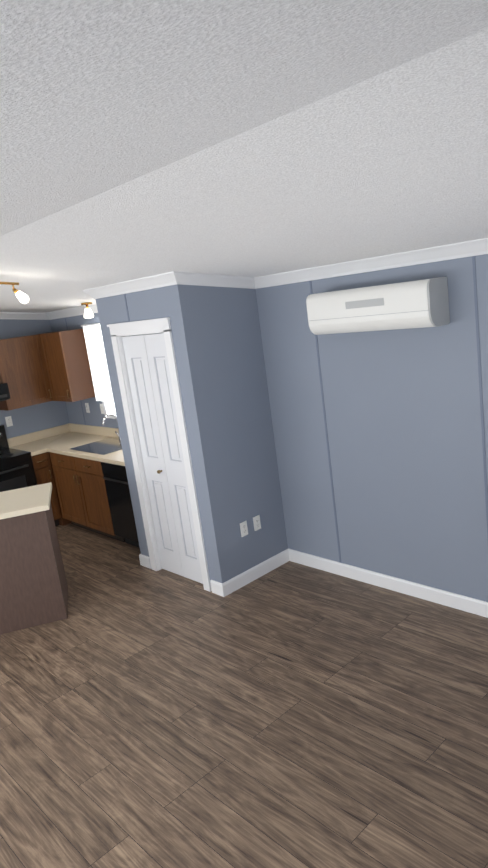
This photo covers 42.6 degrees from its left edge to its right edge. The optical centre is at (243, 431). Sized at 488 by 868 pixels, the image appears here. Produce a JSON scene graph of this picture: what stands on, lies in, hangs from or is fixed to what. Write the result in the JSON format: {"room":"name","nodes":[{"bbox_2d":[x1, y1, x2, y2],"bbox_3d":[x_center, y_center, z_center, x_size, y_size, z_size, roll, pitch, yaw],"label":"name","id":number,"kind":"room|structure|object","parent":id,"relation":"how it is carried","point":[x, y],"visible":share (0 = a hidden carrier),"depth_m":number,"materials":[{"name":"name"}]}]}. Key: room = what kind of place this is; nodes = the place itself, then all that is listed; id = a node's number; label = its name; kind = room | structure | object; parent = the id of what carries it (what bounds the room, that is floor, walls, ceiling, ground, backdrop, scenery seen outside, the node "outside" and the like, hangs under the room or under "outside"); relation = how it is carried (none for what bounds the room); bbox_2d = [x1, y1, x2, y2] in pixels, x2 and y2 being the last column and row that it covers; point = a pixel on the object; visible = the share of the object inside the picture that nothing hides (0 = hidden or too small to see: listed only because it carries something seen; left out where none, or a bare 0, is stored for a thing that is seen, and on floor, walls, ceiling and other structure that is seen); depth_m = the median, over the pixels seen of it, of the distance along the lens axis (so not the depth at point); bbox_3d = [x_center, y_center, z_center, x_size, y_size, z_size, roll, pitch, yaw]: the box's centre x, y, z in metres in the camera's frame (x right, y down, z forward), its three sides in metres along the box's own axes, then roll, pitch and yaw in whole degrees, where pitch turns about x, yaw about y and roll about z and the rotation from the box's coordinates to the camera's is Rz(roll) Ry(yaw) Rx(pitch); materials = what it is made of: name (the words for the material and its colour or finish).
{"room":"living room","nodes":[
{"label":"living room","id":0,"kind":"room"},
{"bbox_2d":[0,319,69,438],"bbox_3d":[-3.763,-0.005,6.187,4.300,2.850,0.103,-18,16,-41],"label":"wall","id":1,"kind":"structure","parent":0,"point":[37,417],"depth_m":7.28,"materials":[{"name":"blue paint"}]},
{"bbox_2d":[5,416,12,426],"bbox_3d":[-2.676,-0.118,7.122,0.070,0.114,0.010,-18,16,-41],"label":"outlet","id":2,"kind":"object","parent":1,"relation":"attached to","point":[8,419],"visible":1,"depth_m":7.12,"materials":[{"name":"white plastic"}]},
{"bbox_2d":[0,312,47,319],"bbox_3d":[-3.810,-1.003,5.947,4.210,0.368,0.066,-18,16,-41],"label":"crown molding","id":3,"kind":"structure","parent":1,"relation":"attached to","point":[3,315],"depth_m":7.12,"materials":[{"name":"white wood"}]},
{"bbox_2d":[0,334,51,410],"bbox_3d":[-2.525,-0.669,6.997,0.535,0.760,0.326,-18,16,-41],"label":"upper cabinet","id":4,"kind":"object","parent":1,"relation":"attached to","point":[35,369],"depth_m":6.88,"materials":[{"name":"brown wood"}]},
{"bbox_2d":[0,383,9,400],"bbox_3d":[-2.919,-0.357,6.535,0.755,0.177,0.502,-18,16,-41],"label":"range hood","id":5,"kind":"object","parent":4,"relation":"attached to","point":[4,392],"visible":1,"depth_m":6.57,"materials":[{"name":"black metal"}]},
{"bbox_2d":[96,284,287,582],"bbox_3d":[-0.451,-0.240,5.177,0.753,2.850,1.110,-18,16,-41],"label":"wall","id":6,"kind":"structure","parent":0,"point":[218,346],"depth_m":4.78,"materials":[{"name":"blue paint"}]},
{"bbox_2d":[83,271,187,298],"bbox_3d":[-0.872,-1.096,4.709,0.066,0.097,1.242,-18,16,-41],"label":"crown molding","id":7,"kind":"structure","parent":6,"relation":"attached to","point":[170,278],"depth_m":4.59,"materials":[{"name":"white wood"}]},
{"bbox_2d":[107,317,211,591],"bbox_3d":[-0.644,0.183,5.025,0.128,2.143,0.820,-18,16,-41],"label":"door frame","id":8,"kind":"structure","parent":6,"relation":"attached to","point":[118,331],"depth_m":4.88,"materials":[{"name":"white wood"}]},
{"bbox_2d":[122,333,202,583],"bbox_3d":[-0.646,0.234,5.027,0.076,2.020,0.624,-18,16,-41],"label":"door","id":9,"kind":"structure","parent":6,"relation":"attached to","point":[146,358],"depth_m":5.04,"materials":[{"name":"white wood"}]},
{"bbox_2d":[184,272,255,288],"bbox_3d":[-0.188,-1.100,4.543,0.660,0.183,0.066,-18,16,-41],"label":"crown molding","id":10,"kind":"structure","parent":6,"relation":"attached to","point":[200,279],"depth_m":4.55,"materials":[{"name":"white wood"}]},
{"bbox_2d":[240,521,247,536],"bbox_3d":[0.001,0.763,4.915,0.070,0.114,0.010,-18,16,-41],"label":"electrical outlet","id":11,"kind":"object","parent":6,"relation":"attached to","point":[243,528],"visible":1,"depth_m":4.91,"materials":[{"name":"white plastic"}]},
{"bbox_2d":[219,549,288,596],"bbox_3d":[0.096,1.132,5.033,0.725,0.104,0.015,-18,16,-41],"label":"baseboard","id":12,"kind":"structure","parent":6,"relation":"attached to","point":[226,588],"depth_m":5.01,"materials":[{"name":"white wood"}]},
{"bbox_2d":[253,515,260,530],"bbox_3d":[0.106,0.731,5.010,0.070,0.114,0.010,-18,16,-41],"label":"electrical outlet","id":13,"kind":"object","parent":6,"relation":"attached to","point":[256,522],"visible":1,"depth_m":5.01,"materials":[{"name":"white plastic"}]},
{"bbox_2d":[0,523,487,867],"bbox_3d":[-1.472,1.595,4.250,4.800,0.060,9.150,-18,16,-41],"label":"floor","id":14,"kind":"structure","parent":0,"point":[289,714],"depth_m":3.33,"materials":[{"name":"brown wood"}]},
{"bbox_2d":[0,425,36,491],"bbox_3d":[-2.701,0.606,6.678,0.780,1.185,0.707,-18,16,-41],"label":"range","id":15,"kind":"object","parent":14,"relation":"on","point":[17,469],"visible":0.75,"depth_m":6.59,"materials":[{"name":"black metal"}]},
{"bbox_2d":[0,482,67,634],"bbox_3d":[-2.047,1.036,4.853,1.228,0.928,0.670,-11,12,-13],"label":"kitchen island","id":16,"kind":"object","parent":14,"relation":"on","point":[33,587],"visible":1,"depth_m":4.67,"materials":[{"name":"laminate"}]},
{"bbox_2d":[31,452,62,525],"bbox_3d":[-2.358,0.640,7.066,0.195,0.868,0.616,-18,16,-41],"label":"base cabinet","id":17,"kind":"object","parent":14,"relation":"on","point":[42,466],"depth_m":6.82,"materials":[{"name":"brown wood"}]},
{"bbox_2d":[7,436,44,455],"bbox_3d":[-2.434,0.155,6.943,0.155,0.140,0.641,-18,16,-41],"label":"countertop","id":18,"kind":"structure","parent":17,"relation":"on","point":[35,446],"depth_m":7.13,"materials":[{"name":"laminate"}]},
{"bbox_2d":[47,452,124,541],"bbox_3d":[-1.470,0.598,6.696,0.616,0.868,1.090,-18,16,-41],"label":"base cabinet","id":19,"kind":"object","parent":14,"relation":"on","point":[79,497],"depth_m":6.47,"materials":[{"name":"brown wood"}]},
{"bbox_2d":[21,423,124,465],"bbox_3d":[-1.545,0.112,6.577,0.662,0.140,2.378,-18,16,-41],"label":"countertop","id":20,"kind":"structure","parent":19,"relation":"on","point":[64,439],"depth_m":7.01,"materials":[{"name":"laminate"}]},
{"bbox_2d":[70,413,121,454],"bbox_3d":[-1.453,-0.006,6.435,0.464,0.321,0.700,-18,16,-41],"label":"sink","id":21,"kind":"object","parent":20,"relation":"on","point":[104,446],"visible":0.81,"depth_m":6.47,"materials":[{"name":"silver metal"}]},
{"bbox_2d":[101,462,139,547],"bbox_3d":[-0.910,0.664,6.032,0.620,0.866,0.639,-18,16,-41],"label":"dishwasher","id":22,"kind":"object","parent":14,"relation":"on","point":[119,498],"visible":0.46,"depth_m":5.92,"materials":[{"name":"black metal"}]},
{"bbox_2d":[0,0,487,312],"bbox_3d":[-1.803,-0.849,3.732,4.800,0.460,9.150,-18,16,-41],"label":"ceiling","id":23,"kind":"structure","parent":0,"point":[242,138],"depth_m":1.55,"materials":[{"name":"white paint"}]},
{"bbox_2d":[0,282,28,303],"bbox_3d":[-1.712,-0.899,4.000,0.651,0.220,0.162,-18,16,-41],"label":"track light","id":24,"kind":"object","parent":23,"relation":"attached to","point":[22,297],"visible":1,"depth_m":4.17,"materials":[{"name":"white glass"}]},
{"bbox_2d":[81,302,93,317],"bbox_3d":[-1.557,-1.210,6.234,0.110,0.154,0.108,-18,16,-41],"label":"light","id":25,"kind":"object","parent":23,"relation":"attached to","point":[88,313],"visible":0.96,"depth_m":6.21,"materials":[{"name":"white glass"}]},
{"bbox_2d":[50,254,487,601],"bbox_3d":[0.384,-0.295,4.905,0.123,2.850,7.600,-18,16,-41],"label":"wall","id":26,"kind":"structure","parent":0,"point":[381,441],"depth_m":4.31,"materials":[{"name":"blue paint"}]},
{"bbox_2d":[40,328,94,401],"bbox_3d":[-1.956,-0.742,6.975,0.315,0.760,0.465,-18,16,-41],"label":"upper cabinet","id":27,"kind":"object","parent":26,"relation":"attached to","point":[66,360],"depth_m":6.82,"materials":[{"name":"brown wood"}]},
{"bbox_2d":[44,304,97,319],"bbox_3d":[-1.482,-1.286,6.456,0.066,0.096,2.290,-18,16,-41],"label":"crown molding","id":28,"kind":"structure","parent":26,"relation":"attached to","point":[77,311],"depth_m":6.94,"materials":[{"name":"white wood"}]},
{"bbox_2d":[85,403,89,412],"bbox_3d":[-1.809,-0.277,7.218,0.010,0.114,0.070,-18,16,-41],"label":"outlet","id":29,"kind":"object","parent":26,"relation":"attached to","point":[87,407],"visible":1,"depth_m":7.21,"materials":[{"name":"white plastic"}]},
{"bbox_2d":[81,323,113,401],"bbox_3d":[-1.267,-0.718,6.397,0.096,0.830,1.220,-18,16,-41],"label":"curtain","id":30,"kind":"object","parent":26,"relation":"hanging from","point":[97,361],"visible":0.27,"depth_m":6.66,"materials":[{"name":"white"}]},
{"bbox_2d":[100,404,103,413],"bbox_3d":[-1.583,-0.257,6.978,0.010,0.114,0.070,-18,16,-41],"label":"outlet","id":31,"kind":"object","parent":26,"relation":"attached to","point":[101,408],"visible":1,"depth_m":6.97,"materials":[{"name":"white plastic"}]},
{"bbox_2d":[102,401,115,418],"bbox_3d":[-1.233,-0.613,6.439,0.042,1.000,1.080,-18,16,-41],"label":"kitchen window","id":32,"kind":"structure","parent":26,"relation":"in","point":[108,407],"depth_m":6.84,"materials":[{"name":"white glass"}]},
{"bbox_2d":[252,238,487,288],"bbox_3d":[1.336,-1.032,3.455,0.066,0.096,3.740,-18,16,-41],"label":"crown molding","id":33,"kind":"structure","parent":26,"relation":"attached to","point":[444,252],"depth_m":3.95,"materials":[{"name":"white wood"}]},
{"bbox_2d":[306,277,449,334],"bbox_3d":[0.824,-0.785,3.988,0.216,0.280,0.925,-18,16,-41],"label":"air conditioning unit","id":34,"kind":"object","parent":26,"relation":"attached to","point":[424,303],"visible":1,"depth_m":3.83,"materials":[{"name":"plastic"}]},
{"bbox_2d":[288,549,487,617],"bbox_3d":[1.675,1.156,3.910,0.015,0.104,3.810,-18,16,-41],"label":"baseboard","id":35,"kind":"structure","parent":26,"relation":"attached to","point":[427,593],"depth_m":4.52,"materials":[{"name":"white wood"}]}
]}

